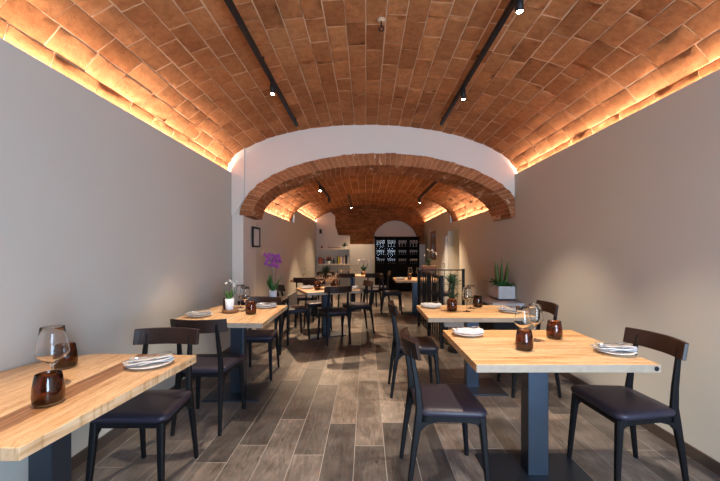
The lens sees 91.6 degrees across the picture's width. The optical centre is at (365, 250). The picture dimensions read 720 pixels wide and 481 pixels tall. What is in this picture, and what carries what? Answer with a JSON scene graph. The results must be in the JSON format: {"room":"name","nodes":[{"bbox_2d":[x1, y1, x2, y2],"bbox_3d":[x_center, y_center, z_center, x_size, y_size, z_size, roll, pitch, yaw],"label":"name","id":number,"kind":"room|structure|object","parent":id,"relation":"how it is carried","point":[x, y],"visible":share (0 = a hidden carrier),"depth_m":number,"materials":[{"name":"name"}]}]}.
{"room":"restaurant","nodes":[
{"label":"restaurant","id":0,"kind":"room"},
{"bbox_2d":[0,38,315,480],"bbox_3d":[-1.855,0.113,5.550,0.130,2.435,14.500,0,0,0],"label":"wall","id":1,"kind":"structure","parent":0,"point":[112,226],"depth_m":2.36,"materials":[{"name":"white paint"}]},
{"bbox_2d":[71,320,272,470],"bbox_3d":[-1.712,1.292,5.450,0.157,0.075,14.300,0,0,0],"label":"baseboard","id":2,"kind":"structure","parent":1,"relation":"attached to","point":[79,458],"depth_m":2.38,"materials":[{"name":"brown wood"}]},
{"bbox_2d":[292,193,451,218],"bbox_3d":[0.150,-1.260,8.790,4.160,1.220,0.040,0,0,0],"label":"trim","id":3,"kind":"structure","parent":1,"relation":"attached to","point":[365,193],"depth_m":8.79,"materials":[{"name":"brick"}]},
{"bbox_2d":[0,0,719,172],"bbox_3d":[0.150,-1.377,1.700,4.040,0.716,6.800,0,0,0],"label":"ceiling","id":4,"kind":"structure","parent":0,"point":[556,74],"depth_m":2.76,"materials":[{"name":"brick"}]},
{"bbox_2d":[224,0,297,126],"bbox_3d":[-0.860,-1.600,1.580,0.036,0.105,5.560,0,0,0],"label":"track rail","id":5,"kind":"object","parent":4,"relation":"attached to","point":[230,4],"visible":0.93,"depth_m":2.72,"materials":[{"name":"black metal"}]},
{"bbox_2d":[270,81,274,94],"bbox_3d":[-0.860,-1.494,3.220,0.050,0.106,0.060,0,0,0],"label":"spotlight","id":6,"kind":"object","parent":5,"relation":"attached to","point":[272,85],"visible":1,"depth_m":3.20,"materials":[{"name":"black metal"}]},
{"bbox_2d":[377,17,385,31],"bbox_3d":[0.115,-1.686,2.620,0.068,0.090,0.068,0,0,0],"label":"ceiling hook","id":7,"kind":"object","parent":4,"relation":"attached to","point":[380,20],"visible":1,"depth_m":2.62,"materials":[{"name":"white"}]},
{"bbox_2d":[440,0,514,124],"bbox_3d":[0.950,-1.639,1.610,0.036,0.105,5.620,0,0,0],"label":"track rail","id":8,"kind":"object","parent":4,"relation":"attached to","point":[511,4],"visible":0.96,"depth_m":2.80,"materials":[{"name":"black metal"}]},
{"bbox_2d":[460,87,465,99],"bbox_3d":[0.950,-1.533,3.420,0.056,0.107,0.060,0,0,0],"label":"spotlight","id":9,"kind":"object","parent":8,"relation":"attached to","point":[462,91],"visible":1,"depth_m":3.40,"materials":[{"name":"black metal"}]},
{"bbox_2d":[515,0,523,14],"bbox_3d":[0.950,-1.533,2.170,0.053,0.106,0.060,0,0,0],"label":"spotlight","id":10,"kind":"object","parent":8,"relation":"attached to","point":[519,5],"visible":1,"depth_m":2.15,"materials":[{"name":"black metal"}]},
{"bbox_2d":[315,205,425,286],"bbox_3d":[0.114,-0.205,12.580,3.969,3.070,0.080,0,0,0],"label":"wall","id":11,"kind":"structure","parent":0,"point":[358,233],"depth_m":12.57,"materials":[{"name":"brick"}]},
{"bbox_2d":[317,248,349,248],"bbox_3d":[-1.139,-0.073,12.389,1.122,0.035,0.298,0,0,0],"label":"wall shelf","id":12,"kind":"object","parent":11,"relation":"attached to","point":[317,248],"visible":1,"depth_m":12.24,"materials":[{"name":"beige"}]},
{"bbox_2d":[317,264,349,264],"bbox_3d":[-1.139,0.472,12.389,1.122,0.035,0.298,0,0,0],"label":"wall shelf","id":13,"kind":"object","parent":11,"relation":"attached to","point":[317,264],"visible":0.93,"depth_m":12.24,"materials":[{"name":"beige"}]},
{"bbox_2d":[366,214,423,242],"bbox_3d":[1.060,-0.820,12.576,2.120,1.059,0.032,0,0,0],"label":"trim","id":14,"kind":"structure","parent":11,"relation":"attached to","point":[378,222],"depth_m":12.58,"materials":[{"name":"brick"}]},
{"bbox_2d":[373,221,416,243],"bbox_3d":[0.150,-0.270,12.780,4.300,3.200,0.040,0,0,0],"label":"wall niche","id":15,"kind":"object","parent":11,"relation":"in","point":[391,228],"depth_m":12.76,"materials":[{"name":"white paint"}]},
{"bbox_2d":[227,124,516,215],"bbox_3d":[0.144,-1.222,5.100,4.025,1.495,0.600,0,0,-4],"label":"wall","id":16,"kind":"structure","parent":0,"point":[268,157],"depth_m":4.79,"materials":[{"name":"beige paint"}]},
{"bbox_2d":[231,149,244,214],"bbox_3d":[-1.697,-0.983,4.646,0.165,1.015,0.030,0,0,-4],"label":"trim","id":17,"kind":"structure","parent":16,"relation":"attached to","point":[238,161],"depth_m":4.63,"materials":[{"name":"beige paint"}]},
{"bbox_2d":[239,153,514,220],"bbox_3d":[0.185,-0.908,5.097,3.786,0.873,0.633,0,0,-4],"label":"brick arch","id":18,"kind":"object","parent":16,"relation":"attached to","point":[500,202],"depth_m":4.88,"materials":[{"name":"brick"}]},
{"bbox_2d":[297,194,446,220],"bbox_3d":[0.150,-1.349,10.750,4.040,0.642,4.000,0,0,0],"label":"ceiling","id":19,"kind":"structure","parent":0,"point":[428,209],"depth_m":11.04,"materials":[{"name":"brick"}]},
{"bbox_2d":[265,175,487,221],"bbox_3d":[0.150,-1.045,6.975,4.040,0.790,3.550,0,0,0],"label":"ceiling","id":20,"kind":"structure","parent":0,"point":[460,204],"depth_m":7.48,"materials":[{"name":"brick"}]},
{"bbox_2d":[316,181,329,198],"bbox_3d":[-0.900,-1.327,7.550,0.036,0.105,2.200,0,0,0],"label":"track rail","id":21,"kind":"object","parent":20,"relation":"attached to","point":[318,182],"visible":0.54,"depth_m":7.32,"materials":[{"name":"black metal"}]},
{"bbox_2d":[418,181,436,198],"bbox_3d":[1.300,-1.327,7.525,0.036,0.105,2.250,0,0,0],"label":"track rail","id":22,"kind":"object","parent":20,"relation":"attached to","point":[434,182],"visible":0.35,"depth_m":7.26,"materials":[{"name":"black metal"}]},
{"bbox_2d":[350,244,424,288],"bbox_3d":[0.762,0.547,12.475,2.676,1.565,0.450,0,0,0],"label":"wall","id":23,"kind":"structure","parent":0,"point":[359,252],"depth_m":12.25,"materials":[{"name":"white paint"}]},
{"bbox_2d":[71,289,719,480],"bbox_3d":[0.405,1.380,5.600,4.990,0.100,15.000,0,0,0],"label":"floor","id":24,"kind":"structure","parent":0,"point":[329,413],"depth_m":2.61,"materials":[{"name":"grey wood"}]},
{"bbox_2d":[0,354,195,480],"bbox_3d":[-1.373,0.960,1.532,0.824,0.740,0.965,0,0,0],"label":"dining table","id":25,"kind":"object","parent":24,"relation":"on","point":[98,384],"visible":0.92,"depth_m":1.44,"materials":[{"name":"brown wood"}]},
{"bbox_2d":[30,370,65,407],"bbox_3d":[-1.225,0.530,1.350,0.101,0.118,0.101,0,0,-26],"label":"tumbler","id":26,"kind":"object","parent":25,"relation":"on","point":[48,389],"visible":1,"depth_m":1.32,"materials":[{"name":"brown glass"}]},
{"bbox_2d":[34,325,69,369],"bbox_3d":[-1.335,0.456,1.490,0.115,0.266,0.115,0,0,34],"label":"wine glass","id":27,"kind":"object","parent":25,"relation":"on","point":[52,344],"visible":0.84,"depth_m":1.46,"materials":[{"name":"white"}]},
{"bbox_2d":[54,342,77,369],"bbox_3d":[-1.520,0.530,1.770,0.101,0.118,0.101,0,0,-22],"label":"tumbler","id":28,"kind":"object","parent":25,"relation":"on","point":[70,360],"visible":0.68,"depth_m":1.75,"materials":[{"name":"brown glass"}]},
{"bbox_2d":[125,356,172,368],"bbox_3d":[-1.110,0.580,1.800,0.213,0.019,0.213,0,0,0],"label":"plate","id":29,"kind":"object","parent":25,"relation":"on","point":[155,364],"visible":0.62,"depth_m":1.77,"materials":[{"name":"white ceramic"}]},
{"bbox_2d":[122,353,174,366],"bbox_3d":[-1.115,0.557,1.798,0.225,0.032,0.114,0,0,-36],"label":"napkin","id":30,"kind":"object","parent":29,"relation":"on","point":[164,357],"visible":0.96,"depth_m":1.78,"materials":[{"name":"fabric"}]},
{"bbox_2d":[130,350,171,360],"bbox_3d":[-1.109,0.540,1.811,0.022,0.009,0.193,0,0,40],"label":"fork","id":31,"kind":"object","parent":30,"relation":"on","point":[170,350],"visible":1,"depth_m":1.80,"materials":[{"name":"silver metal"}]},
{"bbox_2d":[85,327,199,480],"bbox_3d":[-1.262,0.913,2.047,0.430,0.834,0.470,0,0,0],"label":"dining chair","id":32,"kind":"object","parent":24,"relation":"on","point":[156,409],"visible":0.87,"depth_m":1.97,"materials":[{"name":"brown wood"}]},
{"bbox_2d":[170,319,245,435],"bbox_3d":[-1.225,0.913,2.733,0.430,0.834,0.470,0,0,0],"label":"dining chair","id":33,"kind":"object","parent":24,"relation":"on","point":[219,365],"visible":0.8,"depth_m":2.58,"materials":[{"name":"brown wood"}]},
{"bbox_2d":[170,305,286,401],"bbox_3d":[-1.252,0.960,3.340,0.815,0.740,0.968,0,0,0],"label":"dining table","id":34,"kind":"object","parent":24,"relation":"on","point":[238,323],"visible":0.77,"depth_m":3.25,"materials":[{"name":"brown wood"}]},
{"bbox_2d":[186,314,210,317],"bbox_3d":[-1.500,0.580,3.150,0.213,0.019,0.213,0,0,0],"label":"plate","id":35,"kind":"object","parent":34,"relation":"on","point":[201,315],"visible":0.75,"depth_m":3.10,"materials":[{"name":"white ceramic"}]},
{"bbox_2d":[185,311,212,315],"bbox_3d":[-1.505,0.557,3.149,0.225,0.032,0.114,0,0,-29],"label":"napkin","id":36,"kind":"object","parent":35,"relation":"on","point":[203,312],"visible":0.98,"depth_m":3.13,"materials":[{"name":"fabric"}]},
{"bbox_2d":[222,308,238,313],"bbox_3d":[-1.300,0.576,3.360,0.156,0.028,0.154,0,0,0],"label":"wood slice","id":37,"kind":"object","parent":34,"relation":"on","point":[235,310],"visible":0.93,"depth_m":3.30,"materials":[{"name":"brown wood"}]},
{"bbox_2d":[224,280,236,309],"bbox_3d":[-1.295,0.418,3.359,0.142,0.287,0.086,0,0,0],"label":"potted orchid","id":38,"kind":"object","parent":37,"relation":"on","point":[229,301],"visible":1,"depth_m":3.34,"materials":[{"name":"white ceramic"}]},
{"bbox_2d":[235,285,244,307],"bbox_3d":[-1.300,0.471,3.630,0.103,0.238,0.103,0,0,-21],"label":"wine glass","id":39,"kind":"object","parent":34,"relation":"on","point":[238,288],"visible":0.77,"depth_m":3.59,"materials":[{"name":"white"}]},
{"bbox_2d":[239,286,249,311],"bbox_3d":[-1.190,0.471,3.440,0.103,0.238,0.103,0,0,38],"label":"wine glass","id":40,"kind":"object","parent":34,"relation":"on","point":[244,292],"visible":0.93,"depth_m":3.41,"materials":[{"name":"clear glass"}]},
{"bbox_2d":[245,301,256,314],"bbox_3d":[-1.075,0.530,3.270,0.101,0.118,0.101,0,0,-16],"label":"tumbler","id":41,"kind":"object","parent":34,"relation":"on","point":[250,308],"visible":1,"depth_m":3.23,"materials":[{"name":"brown glass"}]},
{"bbox_2d":[256,306,274,307],"bbox_3d":[-1.040,0.580,3.640,0.213,0.019,0.213,0,0,0],"label":"plate","id":42,"kind":"object","parent":34,"relation":"on","point":[256,306],"visible":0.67,"depth_m":3.61,"materials":[{"name":"white ceramic"}]},
{"bbox_2d":[256,303,276,306],"bbox_3d":[-1.045,0.557,3.642,0.225,0.032,0.114,0,0,-11],"label":"napkin","id":43,"kind":"object","parent":42,"relation":"on","point":[260,304],"visible":0.97,"depth_m":3.61,"materials":[{"name":"fabric"}]},
{"bbox_2d":[232,215,255,329],"bbox_3d":[-1.736,0.427,5.019,0.145,1.805,0.720,0,0,-4],"label":"wall pier","id":44,"kind":"object","parent":24,"relation":"on","point":[243,253],"visible":0.64,"depth_m":4.68,"materials":[{"name":"beige paint"}]},
{"bbox_2d":[252,226,259,246],"bbox_3d":[-1.635,-0.205,5.220,0.020,0.300,0.340,0,0,0],"label":"picture frame","id":45,"kind":"object","parent":44,"relation":"attached to","point":[255,230],"visible":1,"depth_m":5.18,"materials":[{"name":"black metal"}]},
{"bbox_2d":[254,229,258,245],"bbox_3d":[-1.640,-0.205,5.220,0.006,0.250,0.290,0,0,0],"label":"print","id":46,"kind":"object","parent":45,"relation":"attached to","point":[256,231],"depth_m":5.23,"materials":[{"name":"paper"}]},
{"bbox_2d":[237,296,288,354],"bbox_3d":[-1.360,0.985,4.700,0.560,0.690,0.480,0,0,0],"label":"dining chair","id":47,"kind":"object","parent":24,"relation":"on","point":[284,299],"visible":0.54,"depth_m":4.72,"materials":[{"name":"brown wood"}]},
{"bbox_2d":[263,252,281,296],"bbox_3d":[-1.286,0.329,4.838,0.252,0.622,0.133,0,0,0],"label":"potted orchid","id":48,"kind":"object","parent":47,"relation":"on","point":[272,292],"visible":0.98,"depth_m":4.80,"materials":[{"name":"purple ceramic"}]},
{"bbox_2d":[246,297,280,380],"bbox_3d":[-1.165,0.930,3.816,0.413,0.801,0.451,0,0,0],"label":"dining chair","id":49,"kind":"object","parent":24,"relation":"on","point":[253,335],"visible":0.7,"depth_m":3.81,"materials":[{"name":"brown wood"}]},
{"bbox_2d":[287,291,296,334],"bbox_3d":[-1.230,1.015,5.830,0.040,0.630,0.660,0,0,0],"label":"wall","id":50,"kind":"structure","parent":24,"relation":"on","point":[292,296],"depth_m":5.87,"materials":[{"name":"grey paint"}]},
{"bbox_2d":[275,283,309,338],"bbox_3d":[-1.145,0.913,5.362,0.470,0.834,0.430,0,0,-28],"label":"dining chair","id":51,"kind":"object","parent":24,"relation":"on","point":[293,309],"visible":0.69,"depth_m":5.26,"materials":[{"name":"brown wood"}]},
{"bbox_2d":[293,277,317,321],"bbox_3d":[-1.160,0.913,6.733,0.430,0.834,0.470,0,0,-1],"label":"dining chair","id":52,"kind":"object","parent":24,"relation":"on","point":[295,280],"visible":0.6,"depth_m":6.58,"materials":[{"name":"brown wood"}]},
{"bbox_2d":[290,278,332,315],"bbox_3d":[-1.100,0.960,7.380,0.840,0.740,0.720,0,0,0],"label":"dining table","id":53,"kind":"object","parent":24,"relation":"on","point":[315,278],"visible":0.21,"depth_m":7.33,"materials":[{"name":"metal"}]},
{"bbox_2d":[320,264,330,278],"bbox_3d":[-0.844,0.419,7.504,0.388,0.341,0.406,0,0,0],"label":"bushy plant","id":54,"kind":"object","parent":53,"relation":"on","point":[327,269],"visible":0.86,"depth_m":7.45,"materials":[{"name":"green plant"}]},
{"bbox_2d":[303,279,331,329],"bbox_3d":[-0.846,0.913,6.016,0.430,0.834,0.470,0,0,-22],"label":"dining chair","id":55,"kind":"object","parent":24,"relation":"on","point":[312,303],"visible":0.7,"depth_m":6.01,"materials":[{"name":"brown wood"}]},
{"bbox_2d":[317,271,333,307],"bbox_3d":[-0.980,0.913,8.267,0.430,0.834,0.470,0,0,0],"label":"dining chair","id":56,"kind":"object","parent":24,"relation":"on","point":[319,271],"visible":0.27,"depth_m":8.43,"materials":[{"name":"brown wood"}]},
{"bbox_2d":[296,287,361,338],"bbox_3d":[-0.587,0.960,5.438,0.853,0.740,0.724,0,0,-24],"label":"dining table","id":57,"kind":"object","parent":24,"relation":"on","point":[309,292],"visible":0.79,"depth_m":5.48,"materials":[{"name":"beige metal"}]},
{"bbox_2d":[314,282,320,289],"bbox_3d":[-0.745,0.530,5.360,0.101,0.118,0.101,0,0,-38],"label":"tumbler","id":58,"kind":"object","parent":57,"relation":"on","point":[317,286],"visible":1,"depth_m":5.32,"materials":[{"name":"brown glass"}]},
{"bbox_2d":[318,273,324,288],"bbox_3d":[-0.700,0.471,5.520,0.103,0.238,0.103,0,0,17],"label":"wine glass","id":59,"kind":"object","parent":57,"relation":"on","point":[321,278],"visible":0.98,"depth_m":5.49,"materials":[{"name":"white"}]},
{"bbox_2d":[326,273,331,285],"bbox_3d":[-0.585,0.471,5.580,0.103,0.238,0.103,0,0,-9],"label":"wine glass","id":60,"kind":"object","parent":57,"relation":"on","point":[329,275],"visible":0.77,"depth_m":5.54,"materials":[{"name":"white"}]},
{"bbox_2d":[333,273,339,285],"bbox_3d":[-0.465,0.471,5.530,0.103,0.238,0.103,0,0,22],"label":"wine glass","id":61,"kind":"object","parent":57,"relation":"on","point":[336,278],"visible":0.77,"depth_m":5.49,"materials":[{"name":"white"}]},
{"bbox_2d":[317,285,351,346],"bbox_3d":[-0.459,0.913,5.139,0.430,0.834,0.470,0,0,-22],"label":"dining chair","id":62,"kind":"object","parent":24,"relation":"on","point":[328,312],"visible":1,"depth_m":5.01,"materials":[{"name":"brown wood"}]},
{"bbox_2d":[338,273,354,310],"bbox_3d":[-0.450,0.913,7.963,0.430,0.834,0.470,0,0,0],"label":"dining chair","id":63,"kind":"object","parent":24,"relation":"on","point":[341,275],"visible":0.44,"depth_m":7.76,"materials":[{"name":"brown wood"}]},
{"bbox_2d":[342,274,364,305],"bbox_3d":[-0.330,0.960,8.600,0.840,0.740,0.680,0,0,0],"label":"dining table","id":64,"kind":"object","parent":24,"relation":"on","point":[356,275],"visible":0.2,"depth_m":8.55,"materials":[{"name":"brown wood"}]},
{"bbox_2d":[358,259,369,274],"bbox_3d":[-0.057,0.392,8.705,0.304,0.395,0.129,0,0,0],"label":"potted orchid","id":65,"kind":"object","parent":64,"relation":"on","point":[363,268],"visible":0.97,"depth_m":8.67,"materials":[{"name":"green plant"}]},
{"bbox_2d":[343,280,374,335],"bbox_3d":[-0.124,0.913,5.766,0.470,0.834,0.430,0,0,-20],"label":"dining chair","id":66,"kind":"object","parent":24,"relation":"on","point":[352,305],"visible":0.94,"depth_m":5.67,"materials":[{"name":"brown wood"}]},
{"bbox_2d":[360,273,381,310],"bbox_3d":[0.125,0.913,8.004,0.430,0.834,0.470,0,0,-18],"label":"dining chair","id":67,"kind":"object","parent":24,"relation":"on","point":[367,275],"visible":0.82,"depth_m":7.86,"materials":[{"name":"brown wood"}]},
{"bbox_2d":[371,271,390,304],"bbox_3d":[0.377,0.913,8.618,0.470,0.834,0.430,0,0,6],"label":"dining chair","id":68,"kind":"object","parent":24,"relation":"on","point":[388,272],"visible":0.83,"depth_m":8.45,"materials":[{"name":"brown wood"}]},
{"bbox_2d":[380,273,401,314],"bbox_3d":[0.528,0.913,7.520,0.470,0.834,0.430,0,0,0],"label":"dining chair","id":69,"kind":"object","parent":24,"relation":"on","point":[385,293],"visible":1,"depth_m":7.35,"materials":[{"name":"brown wood"}]},
{"bbox_2d":[374,237,420,290],"bbox_3d":[1.045,0.425,11.815,1.570,1.810,0.390,0,0,0],"label":"tall cabinet","id":70,"kind":"object","parent":24,"relation":"on","point":[395,255],"visible":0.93,"depth_m":11.63,"materials":[{"name":"black"}]},
{"bbox_2d":[387,300,439,397],"bbox_3d":[0.438,0.913,3.340,0.470,0.834,0.430,0,0,0],"label":"dining chair","id":71,"kind":"object","parent":24,"relation":"on","point":[427,346],"visible":0.93,"depth_m":3.18,"materials":[{"name":"brown wood"}]},
{"bbox_2d":[393,277,433,314],"bbox_3d":[1.060,0.960,7.400,0.920,0.740,0.840,0,0,0],"label":"dining table","id":72,"kind":"object","parent":24,"relation":"on","point":[413,280],"visible":0.57,"depth_m":7.37,"materials":[{"name":"brown wood"}]},
{"bbox_2d":[422,266,436,301],"bbox_3d":[1.500,0.840,8.300,0.300,0.980,0.240,0,0,0],"label":"stand","id":73,"kind":"object","parent":24,"relation":"on","point":[423,267],"visible":0.49,"depth_m":8.19,"materials":[{"name":"brown wood"}]},
{"bbox_2d":[424,249,436,265],"bbox_3d":[1.530,0.152,8.300,0.334,0.396,0.100,0,0,0],"label":"potted orchid","id":74,"kind":"object","parent":73,"relation":"on","point":[428,261],"visible":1,"depth_m":8.28,"materials":[{"name":"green plant"}]},
{"bbox_2d":[417,270,443,348],"bbox_3d":[0.985,0.833,5.490,0.044,0.995,1.468,0,0,-4],"label":"stair railing","id":75,"kind":"object","parent":24,"relation":"on","point":[427,325],"visible":0.88,"depth_m":5.36,"materials":[{"name":"black metal"}]},
{"bbox_2d":[420,269,464,320],"bbox_3d":[1.361,0.825,6.260,0.802,1.010,0.044,0,0,0],"label":"stair railing","id":76,"kind":"object","parent":24,"relation":"on","point":[438,270],"visible":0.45,"depth_m":6.25,"materials":[{"name":"black metal"}]},
{"bbox_2d":[399,327,489,480],"bbox_3d":[0.438,0.913,2.085,0.470,0.834,0.430,0,0,-1],"label":"dining chair","id":77,"kind":"object","parent":24,"relation":"on","point":[449,402],"visible":1,"depth_m":1.93,"materials":[{"name":"grey leather"}]},
{"bbox_2d":[433,274,455,299],"bbox_3d":[1.637,0.913,7.350,0.470,0.834,0.430,0,0,0],"label":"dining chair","id":78,"kind":"object","parent":24,"relation":"on","point":[446,292],"visible":0.2,"depth_m":7.42,"materials":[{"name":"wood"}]},
{"bbox_2d":[444,340,457,352],"bbox_3d":[1.163,1.202,4.615,0.234,0.256,0.281,0,0,27],"label":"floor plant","id":79,"kind":"object","parent":24,"relation":"on","point":[451,349],"visible":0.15,"depth_m":4.56,"materials":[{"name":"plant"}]},
{"bbox_2d":[444,322,463,344],"bbox_3d":[1.295,1.150,5.050,0.370,0.360,0.240,0,0,0],"label":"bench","id":80,"kind":"object","parent":24,"relation":"on","point":[446,324],"visible":0.26,"depth_m":4.93,"materials":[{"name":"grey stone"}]},
{"bbox_2d":[416,305,514,395],"bbox_3d":[1.030,0.960,3.455,0.960,0.740,0.720,0,0,0],"label":"dining table","id":81,"kind":"object","parent":24,"relation":"on","point":[478,386],"visible":0.66,"depth_m":3.36,"materials":[{"name":"brown wood"}]},
{"bbox_2d":[447,298,456,311],"bbox_3d":[0.845,0.530,3.440,0.101,0.118,0.101,0,0,3],"label":"tumbler","id":82,"kind":"object","parent":81,"relation":"on","point":[451,304],"visible":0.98,"depth_m":3.40,"materials":[{"name":"brown glass"}]},
{"bbox_2d":[441,273,463,299],"bbox_3d":[0.855,0.394,3.432,0.228,0.368,0.222,0,0,0],"label":"spiky plant","id":83,"kind":"object","parent":82,"relation":"in","point":[452,280],"visible":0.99,"depth_m":3.43,"materials":[{"name":"green plant"}]},
{"bbox_2d":[461,287,471,311],"bbox_3d":[0.985,0.471,3.420,0.103,0.238,0.103,0,0,-6],"label":"wine glass","id":84,"kind":"object","parent":81,"relation":"on","point":[466,292],"visible":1,"depth_m":3.38,"materials":[{"name":"white"}]},
{"bbox_2d":[467,285,475,308],"bbox_3d":[1.075,0.471,3.600,0.103,0.238,0.103,0,0,15],"label":"wine glass","id":85,"kind":"object","parent":81,"relation":"on","point":[471,286],"visible":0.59,"depth_m":3.57,"materials":[{"name":"white"}]},
{"bbox_2d":[473,295,482,307],"bbox_3d":[1.175,0.530,3.680,0.101,0.118,0.101,0,0,-12],"label":"tumbler","id":86,"kind":"object","parent":81,"relation":"on","point":[477,299],"visible":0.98,"depth_m":3.64,"materials":[{"name":"brown glass"}]},
{"bbox_2d":[498,309,515,312],"bbox_3d":[1.390,0.580,3.380,0.213,0.019,0.213,0,0,0],"label":"plate","id":87,"kind":"object","parent":81,"relation":"on","point":[509,311],"visible":0.49,"depth_m":3.37,"materials":[{"name":"white ceramic"}]},
{"bbox_2d":[497,306,515,310],"bbox_3d":[1.385,0.557,3.383,0.225,0.032,0.114,0,0,0],"label":"napkin","id":88,"kind":"object","parent":87,"relation":"on","point":[500,308],"visible":0.77,"depth_m":3.36,"materials":[{"name":"fabric"}]},
{"bbox_3d":[0.680,0.580,3.660,0.213,0.019,0.213,0,0,0],"label":"plate","id":89,"kind":"object","parent":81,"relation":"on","visible":0},
{"bbox_2d":[420,303,440,306],"bbox_3d":[0.679,0.559,3.656,0.214,0.030,0.112,0,0,-3],"label":"napkin","id":90,"kind":"object","parent":89,"relation":"on","point":[424,304],"visible":1,"depth_m":3.63,"materials":[{"name":"white fabric"}]},
{"bbox_2d":[479,296,523,329],"bbox_3d":[1.884,1.010,4.970,0.418,0.640,0.700,0,0,0],"label":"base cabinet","id":91,"kind":"object","parent":24,"relation":"on","point":[487,300],"visible":0.38,"depth_m":4.66,"materials":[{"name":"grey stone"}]},
{"bbox_2d":[483,257,515,299],"bbox_3d":[1.903,0.390,5.050,0.436,0.600,0.461,0,0,0],"label":"succulent planter","id":92,"kind":"object","parent":91,"relation":"on","point":[501,289],"visible":0.99,"depth_m":4.95,"materials":[{"name":"stone"}]},
{"bbox_2d":[497,300,561,397],"bbox_3d":[1.562,0.913,3.359,0.470,0.834,0.430,0,0,2],"label":"dining chair","id":93,"kind":"object","parent":24,"relation":"on","point":[549,307],"visible":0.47,"depth_m":3.20,"materials":[{"name":"brown wood"}]},
{"bbox_2d":[443,330,660,480],"bbox_3d":[1.053,0.960,2.214,0.960,0.740,0.804,0,0,0],"label":"dining table","id":94,"kind":"object","parent":24,"relation":"on","point":[494,351],"visible":0.93,"depth_m":2.05,"materials":[{"name":"brown wood"}]},
{"bbox_2d":[452,331,483,336],"bbox_3d":[0.715,0.580,2.460,0.213,0.019,0.213,0,0,0],"label":"plate","id":95,"kind":"object","parent":94,"relation":"on","point":[461,334],"visible":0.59,"depth_m":2.42,"materials":[{"name":"white ceramic"}]},
{"bbox_2d":[451,327,483,333],"bbox_3d":[0.714,0.559,2.456,0.214,0.030,0.112,0,0,-3],"label":"napkin","id":96,"kind":"object","parent":95,"relation":"on","point":[478,330],"visible":0.98,"depth_m":2.43,"materials":[{"name":"white fabric"}]},
{"bbox_2d":[514,306,531,328],"bbox_3d":[0.985,0.471,2.200,0.103,0.238,0.103,0,0,-12],"label":"wine glass","id":97,"kind":"object","parent":94,"relation":"on","point":[522,319],"visible":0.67,"depth_m":2.17,"materials":[{"name":"clear glass"}]},
{"bbox_2d":[515,328,533,351],"bbox_3d":[0.945,0.530,2.090,0.101,0.118,0.101,0,0,27],"label":"tumbler","id":98,"kind":"object","parent":94,"relation":"on","point":[524,337],"visible":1,"depth_m":2.05,"materials":[{"name":"brown glass"}]},
{"bbox_2d":[528,303,543,341],"bbox_3d":[1.115,0.471,2.310,0.103,0.238,0.103,0,0,-2],"label":"wine glass","id":99,"kind":"object","parent":94,"relation":"on","point":[536,313],"visible":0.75,"depth_m":2.27,"materials":[{"name":"white"}]},
{"bbox_2d":[546,320,562,339],"bbox_3d":[1.270,0.530,2.360,0.101,0.118,0.101,0,0,-10],"label":"tumbler","id":100,"kind":"object","parent":94,"relation":"on","point":[554,330],"visible":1,"depth_m":2.32,"materials":[{"name":"brown glass"}]},
{"bbox_2d":[594,348,636,354],"bbox_3d":[1.440,0.580,2.030,0.213,0.019,0.213,0,0,0],"label":"plate","id":101,"kind":"object","parent":94,"relation":"on","point":[618,352],"visible":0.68,"depth_m":2.00,"materials":[{"name":"white ceramic"}]},
{"bbox_2d":[590,342,637,351],"bbox_3d":[1.436,0.557,2.034,0.225,0.032,0.114,0,0,5],"label":"napkin","id":102,"kind":"object","parent":101,"relation":"on","point":[606,347],"visible":0.98,"depth_m":2.01,"materials":[{"name":"fabric"}]},
{"bbox_2d":[598,342,626,344],"bbox_3d":[1.441,0.540,2.040,0.193,0.009,0.022,0,0,-10],"label":"fork","id":103,"kind":"object","parent":102,"relation":"on","point":[619,342],"visible":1,"depth_m":2.04,"materials":[{"name":"silver metal"}]},
{"bbox_2d":[567,327,688,480],"bbox_3d":[1.542,0.913,2.071,0.470,0.834,0.430,0,0,-4],"label":"dining chair","id":104,"kind":"object","parent":24,"relation":"on","point":[624,406],"visible":0.98,"depth_m":1.97,"materials":[{"name":"brown wood"}]},
{"bbox_2d":[424,69,719,461],"bbox_3d":[2.385,0.094,5.550,0.570,2.472,14.500,0,0,0],"label":"wall","id":105,"kind":"structure","parent":0,"point":[618,228],"depth_m":2.76,"materials":[{"name":"white paint"}]},
{"bbox_2d":[425,234,428,271],"bbox_3d":[2.063,0.380,12.050,0.074,1.900,0.600,0,0,0],"label":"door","id":106,"kind":"structure","parent":105,"relation":"in","point":[426,235],"depth_m":11.98,"materials":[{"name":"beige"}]},
{"bbox_2d":[430,231,435,259],"bbox_3d":[2.085,-0.170,10.850,0.030,0.880,0.800,0,0,0],"label":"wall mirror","id":107,"kind":"object","parent":105,"relation":"attached to","point":[433,233],"visible":0.89,"depth_m":10.83,"materials":[{"name":"brown mirror"}]},
{"bbox_2d":[441,236,446,301],"bbox_3d":[2.058,0.470,9.335,0.085,1.720,0.570,0,0,0],"label":"door","id":108,"kind":"structure","parent":105,"relation":"in","point":[443,238],"depth_m":9.16,"materials":[{"name":"white"}]},
{"bbox_2d":[431,290,719,475],"bbox_3d":[2.094,1.292,5.450,0.012,0.075,14.300,0,0,0],"label":"baseboard","id":109,"kind":"structure","parent":105,"relation":"attached to","point":[692,452],"depth_m":2.37,"materials":[{"name":"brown wood"}]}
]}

